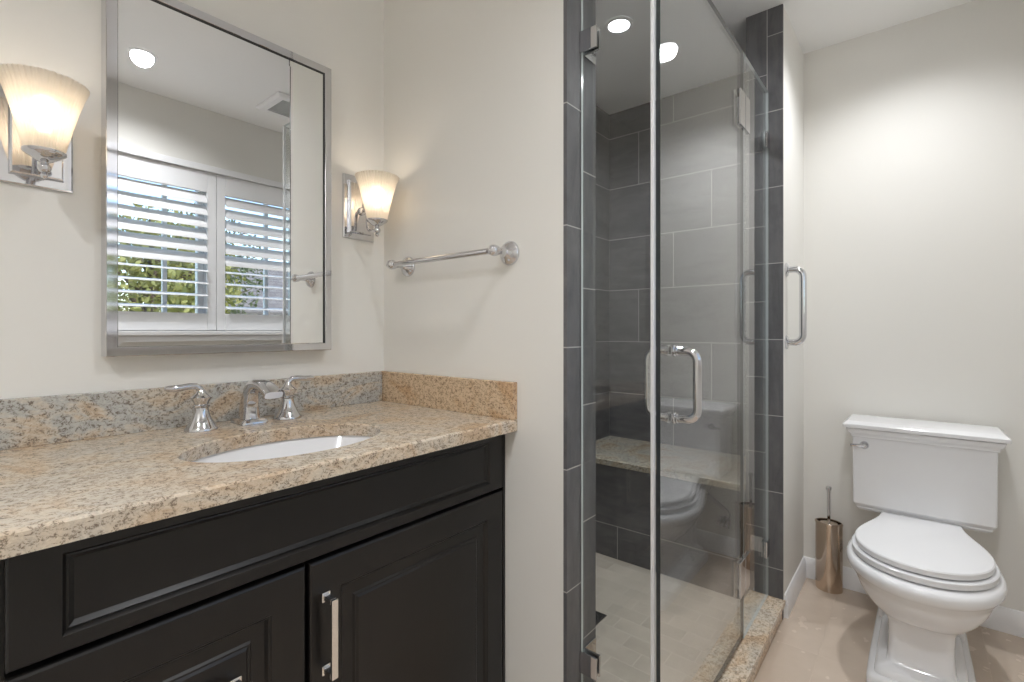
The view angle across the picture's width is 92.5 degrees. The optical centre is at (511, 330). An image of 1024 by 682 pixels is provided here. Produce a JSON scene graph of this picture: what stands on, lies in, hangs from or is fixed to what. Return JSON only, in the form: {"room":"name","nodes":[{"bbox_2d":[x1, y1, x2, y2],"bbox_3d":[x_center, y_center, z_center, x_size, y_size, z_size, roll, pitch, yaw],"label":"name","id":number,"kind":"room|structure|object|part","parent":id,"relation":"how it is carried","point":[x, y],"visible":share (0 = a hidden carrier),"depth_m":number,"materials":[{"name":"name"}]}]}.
{"room":"bathroom","nodes":[
{"label":"bathroom","id":0,"kind":"room"},
{"bbox_2d":[0,0,608,439],"bbox_3d":[-0.643,-0.076,1.547,0.120,2.440,3.706,0,0,40],"label":"wall","id":1,"kind":"structure","parent":0,"point":[50,240],"depth_m":1.16,"materials":[{"name":"beige paint"}]},
{"bbox_2d":[0,63,89,192],"bbox_3d":[-0.929,-0.402,0.970,0.174,0.208,0.137,0,0,40],"label":"wall sconce","id":2,"kind":"object","parent":1,"relation":"attached to","point":[40,109],"visible":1,"depth_m":0.95,"materials":[{"name":"white glass"}]},
{"bbox_2d":[0,371,381,449],"bbox_3d":[-0.755,0.187,1.301,0.019,0.100,0.963,0,0,40],"label":"backsplash","id":3,"kind":"structure","parent":1,"relation":"attached to","point":[39,420],"depth_m":1.14,"materials":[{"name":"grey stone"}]},
{"bbox_2d":[101,0,330,356],"bbox_3d":[-0.739,-0.371,1.301,0.044,0.856,0.540,0,0,40],"label":"mirror","id":4,"kind":"object","parent":1,"relation":"attached to","point":[216,134],"visible":1,"depth_m":1.24,"materials":[{"name":"silver mirror"}]},
{"bbox_2d":[342,170,398,241],"bbox_3d":[-0.441,-0.402,1.560,0.174,0.208,0.137,0,0,40],"label":"wall sconce","id":5,"kind":"object","parent":1,"relation":"attached to","point":[367,196],"visible":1,"depth_m":1.54,"materials":[{"name":"white glass"}]},
{"bbox_3d":[-0.460,-0.359,1.577,0.088,0.090,0.026,0,0,40],"label":"arm","id":6,"kind":"part","parent":5,"relation":"part of","materials":[{"name":"silver metal"}]},
{"bbox_3d":[-0.426,-0.417,1.548,0.137,0.139,0.137,0,0,40],"label":"lamp shade","id":7,"kind":"part","parent":5,"relation":"part of","materials":[{"name":"white glass"}]},
{"bbox_2d":[384,0,562,681],"bbox_3d":[-0.116,-0.076,1.509,0.741,2.440,0.130,0,0,40],"label":"wall partition","id":8,"kind":"structure","parent":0,"point":[473,89],"depth_m":1.37,"materials":[{"name":"beige paint"}]},
{"bbox_2d":[386,241,518,276],"bbox_3d":[-0.199,-0.211,1.439,0.500,0.066,0.082,0,0,40],"label":"towel bar","id":9,"kind":"object","parent":8,"relation":"attached to","point":[509,251],"visible":1,"depth_m":1.34,"materials":[{"name":"silver metal"}]},
{"bbox_3d":[-0.366,-0.211,1.577,0.066,0.066,0.082,0,0,40],"label":"post","id":10,"kind":"part","parent":9,"relation":"part of","materials":[{"name":"silver metal"}]},
{"bbox_3d":[-0.032,-0.211,1.300,0.066,0.066,0.082,0,0,40],"label":"post","id":11,"kind":"part","parent":9,"relation":"part of","materials":[{"name":"silver metal"}]},
{"bbox_2d":[580,0,655,681],"bbox_3d":[0.275,0.050,1.228,0.198,2.024,0.080,0,0,40],"label":"fixed glass panel","id":12,"kind":"object","parent":8,"relation":"attached to","point":[589,37],"visible":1,"depth_m":1.14,"materials":[{"name":"clear glass"}]},
{"bbox_3d":[0.256,0.050,1.206,0.194,2.024,0.010,0,0,40],"label":"glass pane","id":13,"kind":"part","parent":12,"relation":"part of","materials":[{"name":"clear glass"}]},
{"bbox_2d":[563,0,595,681],"bbox_3d":[0.177,-0.076,1.274,0.010,2.440,0.142,0,0,40],"label":"wall","id":14,"kind":"structure","parent":0,"point":[571,8],"depth_m":1.25,"materials":[{"name":"stone"}]},
{"bbox_2d":[596,0,973,114],"bbox_3d":[0.159,-1.346,0.962,2.101,0.100,3.826,0,0,40],"label":"ceiling","id":15,"kind":"structure","parent":0,"point":[696,50],"depth_m":2.13,"materials":[{"name":"white paint"}]},
{"bbox_2d":[605,16,633,33],"bbox_3d":[0.453,-1.293,2.075,0.120,0.006,0.120,0,0,40],"label":"recessed light","id":16,"kind":"object","parent":15,"relation":"in","point":[619,24],"visible":1,"depth_m":2.07,"materials":[{"name":"white paint"}]},
{"bbox_2d":[784,7,803,593],"bbox_3d":[1.173,-0.076,2.160,0.126,2.440,0.447,0,0,40],"label":"wall","id":17,"kind":"structure","parent":0,"point":[793,53],"depth_m":2.09,"materials":[{"name":"beige paint"}]},
{"bbox_2d":[746,4,783,619],"bbox_3d":[1.024,-0.076,1.987,0.136,2.440,0.010,0,0,40],"label":"wall","id":18,"kind":"structure","parent":17,"relation":"attached to","point":[764,29],"depth_m":1.98,"materials":[{"name":"stone"}]},
{"bbox_2d":[784,556,806,618],"bbox_3d":[1.230,1.098,2.119,0.014,0.092,0.435,0,0,40],"label":"baseboard","id":19,"kind":"structure","parent":17,"relation":"attached to","point":[795,586],"depth_m":2.08,"materials":[{"name":"white paint"}]},
{"bbox_2d":[785,263,806,348],"bbox_3d":[1.138,-0.101,1.962,0.072,0.351,0.057,0,0,40],"label":"grab bar","id":20,"kind":"object","parent":17,"relation":"attached to","point":[788,269],"visible":1,"depth_m":1.94,"materials":[{"name":"silver metal"}]},
{"bbox_2d":[596,553,1023,681],"bbox_3d":[0.159,1.174,0.962,2.101,0.140,3.826,0,0,40],"label":"floor","id":21,"kind":"structure","parent":0,"point":[693,618],"depth_m":1.81,"materials":[{"name":"beige tile"}]},
{"bbox_2d":[0,434,504,681],"bbox_3d":[-0.528,0.706,1.128,0.587,0.876,0.975,0,0,40],"label":"vanity cabinet","id":22,"kind":"object","parent":21,"relation":"on","point":[393,571],"visible":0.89,"depth_m":0.89,"materials":[{"name":"black wood"}]},
{"bbox_3d":[-0.509,0.573,0.759,0.019,0.282,0.386,0,0,40],"label":"drawer","id":23,"kind":"part","parent":22,"relation":"part of","materials":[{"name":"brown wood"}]},
{"bbox_3d":[-0.487,0.580,0.744,0.034,0.017,0.156,0,0,40],"label":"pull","id":24,"kind":"part","parent":22,"relation":"part of","materials":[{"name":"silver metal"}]},
{"bbox_2d":[0,371,516,559],"bbox_3d":[-0.527,0.203,1.125,0.593,0.131,0.983,0,0,40],"label":"countertop","id":25,"kind":"structure","parent":22,"relation":"on","point":[79,466],"depth_m":1.02,"materials":[{"name":"beige stone"}]},
{"bbox_2d":[164,375,313,432],"bbox_3d":[-0.647,0.179,1.230,0.183,0.116,0.358,0,0,40],"label":"faucet","id":26,"kind":"object","parent":25,"relation":"on","point":[201,420],"visible":1,"depth_m":1.23,"materials":[{"name":"silver metal"}]},
{"bbox_3d":[-0.766,0.137,1.149,0.016,0.028,0.082,0,0,40],"label":"lever","id":27,"kind":"part","parent":26,"relation":"part of","materials":[{"name":"silver metal"}]},
{"bbox_3d":[-0.744,0.188,1.174,0.070,0.098,0.070,0,0,40],"label":"handle","id":28,"kind":"part","parent":26,"relation":"part of","materials":[{"name":"silver metal"}]},
{"bbox_3d":[-0.641,0.179,1.237,0.183,0.116,0.066,0,0,40],"label":"spout","id":29,"kind":"part","parent":26,"relation":"part of","materials":[{"name":"silver metal"}]},
{"bbox_3d":[-0.611,0.188,1.335,0.070,0.098,0.070,0,0,40],"label":"handle","id":30,"kind":"part","parent":26,"relation":"part of","materials":[{"name":"silver metal"}]},
{"bbox_3d":[-0.590,0.137,1.361,0.016,0.028,0.082,0,0,40],"label":"lever","id":31,"kind":"part","parent":26,"relation":"part of","materials":[{"name":"silver metal"}]},
{"bbox_2d":[192,435,370,462],"bbox_3d":[-0.481,0.339,1.069,0.332,0.141,0.466,0,0,40],"label":"sink basin","id":32,"kind":"object","parent":25,"relation":"in","point":[285,448],"visible":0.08,"depth_m":1.19,"materials":[{"name":"white ceramic"}]},
{"bbox_3d":[-0.341,0.573,0.920,0.034,0.156,0.017,0,0,40],"label":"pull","id":33,"kind":"part","parent":22,"relation":"part of","materials":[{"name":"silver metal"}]},
{"bbox_3d":[-0.206,0.731,1.125,0.019,0.596,0.550,0,0,40],"label":"door","id":34,"kind":"part","parent":22,"relation":"part of","materials":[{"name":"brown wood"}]},
{"bbox_2d":[596,611,606,625],"bbox_3d":[0.293,1.103,1.892,0.106,0.004,0.106,0,0,40],"label":"floor drain","id":35,"kind":"object","parent":21,"relation":"on","point":[599,616],"visible":0.07,"depth_m":1.89,"materials":[{"name":"metal"}]},
{"bbox_2d":[596,436,745,598],"bbox_3d":[0.760,0.865,2.463,0.876,0.478,0.506,0,0,40],"label":"shower bench","id":36,"kind":"object","parent":21,"relation":"on","point":[700,489],"visible":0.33,"depth_m":2.22,"materials":[{"name":"tile"}]},
{"bbox_3d":[0.760,0.640,2.463,0.874,0.028,0.505,0,0,40],"label":"seat","id":37,"kind":"part","parent":36,"relation":"part of","materials":[{"name":"grey stone"}]},
{"bbox_2d":[691,590,785,681],"bbox_3d":[0.608,1.104,1.576,0.270,0.080,1.156,0,0,40],"label":"shower curb","id":38,"kind":"object","parent":21,"relation":"on","point":[746,661],"visible":1,"depth_m":1.67,"materials":[{"name":"beige stone"}]},
{"bbox_2d":[644,0,749,681],"bbox_3d":[0.587,0.045,1.442,0.144,2.014,0.770,0,0,40],"label":"shower door","id":39,"kind":"structure","parent":38,"relation":"on","point":[741,101],"depth_m":1.24,"materials":[{"name":"glass"}]},
{"bbox_3d":[0.365,0.131,1.234,0.067,0.195,0.029,0,0,40],"label":"handle","id":40,"kind":"part","parent":39,"relation":"part of","materials":[{"name":"silver metal"}]},
{"bbox_3d":[0.425,0.131,1.185,0.067,0.195,0.029,0,0,40],"label":"handle","id":41,"kind":"part","parent":39,"relation":"part of","materials":[{"name":"silver metal"}]},
{"bbox_2d":[743,52,769,638],"bbox_3d":[0.892,0.050,1.851,0.073,2.024,0.366,0,0,40],"label":"fixed glass panel","id":42,"kind":"object","parent":38,"relation":"on","point":[762,143],"visible":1,"depth_m":1.97,"materials":[{"name":"clear glass"}]},
{"bbox_2d":[815,518,842,593],"bbox_3d":[1.403,0.994,2.170,0.090,0.301,0.090,0,0,-5],"label":"brush holder","id":43,"kind":"object","parent":21,"relation":"on","point":[828,537],"visible":0.97,"depth_m":2.14,"materials":[{"name":"metal"}]},
{"bbox_2d":[820,486,837,524],"bbox_3d":[1.403,0.814,2.170,0.070,0.251,0.070,0,0,40],"label":"toilet brush","id":44,"kind":"object","parent":43,"relation":"in","point":[828,488],"visible":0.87,"depth_m":2.17,"materials":[{"name":"silver metal"}]},
{"bbox_3d":[1.403,0.808,2.170,0.021,0.241,0.021,0,0,40],"label":"rod","id":45,"kind":"part","parent":44,"relation":"part of","materials":[{"name":"silver metal"}]},
{"bbox_2d":[843,414,1011,681],"bbox_3d":[1.439,0.754,1.727,0.484,0.780,0.731,0,0,40],"label":"toilet","id":46,"kind":"object","parent":21,"relation":"on","point":[930,583],"visible":1,"depth_m":1.69,"materials":[{"name":"white ceramic"}]},
{"bbox_3d":[1.396,0.458,1.968,0.061,0.031,0.025,0,0,40],"label":"flush lever","id":47,"kind":"part","parent":46,"relation":"part of","materials":[{"name":"silver metal"}]},
{"bbox_3d":[1.610,0.597,1.934,0.423,0.337,0.196,0,0,40],"label":"tank","id":48,"kind":"part","parent":46,"relation":"part of","materials":[{"name":"white ceramic"}]},
{"bbox_3d":[1.395,0.725,1.673,0.358,0.022,0.504,0,0,40],"label":"seat lid","id":49,"kind":"part","parent":46,"relation":"part of","materials":[{"name":"white plastic"}]},
{"bbox_3d":[1.393,0.750,1.671,0.378,0.020,0.528,0,0,40],"label":"seat","id":50,"kind":"part","parent":46,"relation":"part of","materials":[{"name":"white plastic"}]},
{"bbox_3d":[1.435,0.954,1.722,0.410,0.380,0.717,0,0,40],"label":"bowl","id":51,"kind":"part","parent":46,"relation":"part of","materials":[{"name":"white ceramic"}]},
{"bbox_3d":[1.599,0.396,1.921,0.484,0.063,0.229,0,0,40],"label":"tank lid","id":52,"kind":"part","parent":46,"relation":"part of","materials":[{"name":"white ceramic"}]},
{"bbox_2d":[609,0,1023,611],"bbox_3d":[1.339,-0.076,2.390,2.101,2.440,0.120,0,0,40],"label":"wall","id":53,"kind":"structure","parent":0,"point":[914,129],"depth_m":2.14,"materials":[{"name":"beige paint"}]},
{"bbox_2d":[804,556,1023,637],"bbox_3d":[1.687,1.098,2.017,0.849,0.092,0.014,0,0,40],"label":"baseboard","id":54,"kind":"structure","parent":53,"relation":"attached to","point":[1002,619],"depth_m":1.87,"materials":[{"name":"white paint"}]}
]}

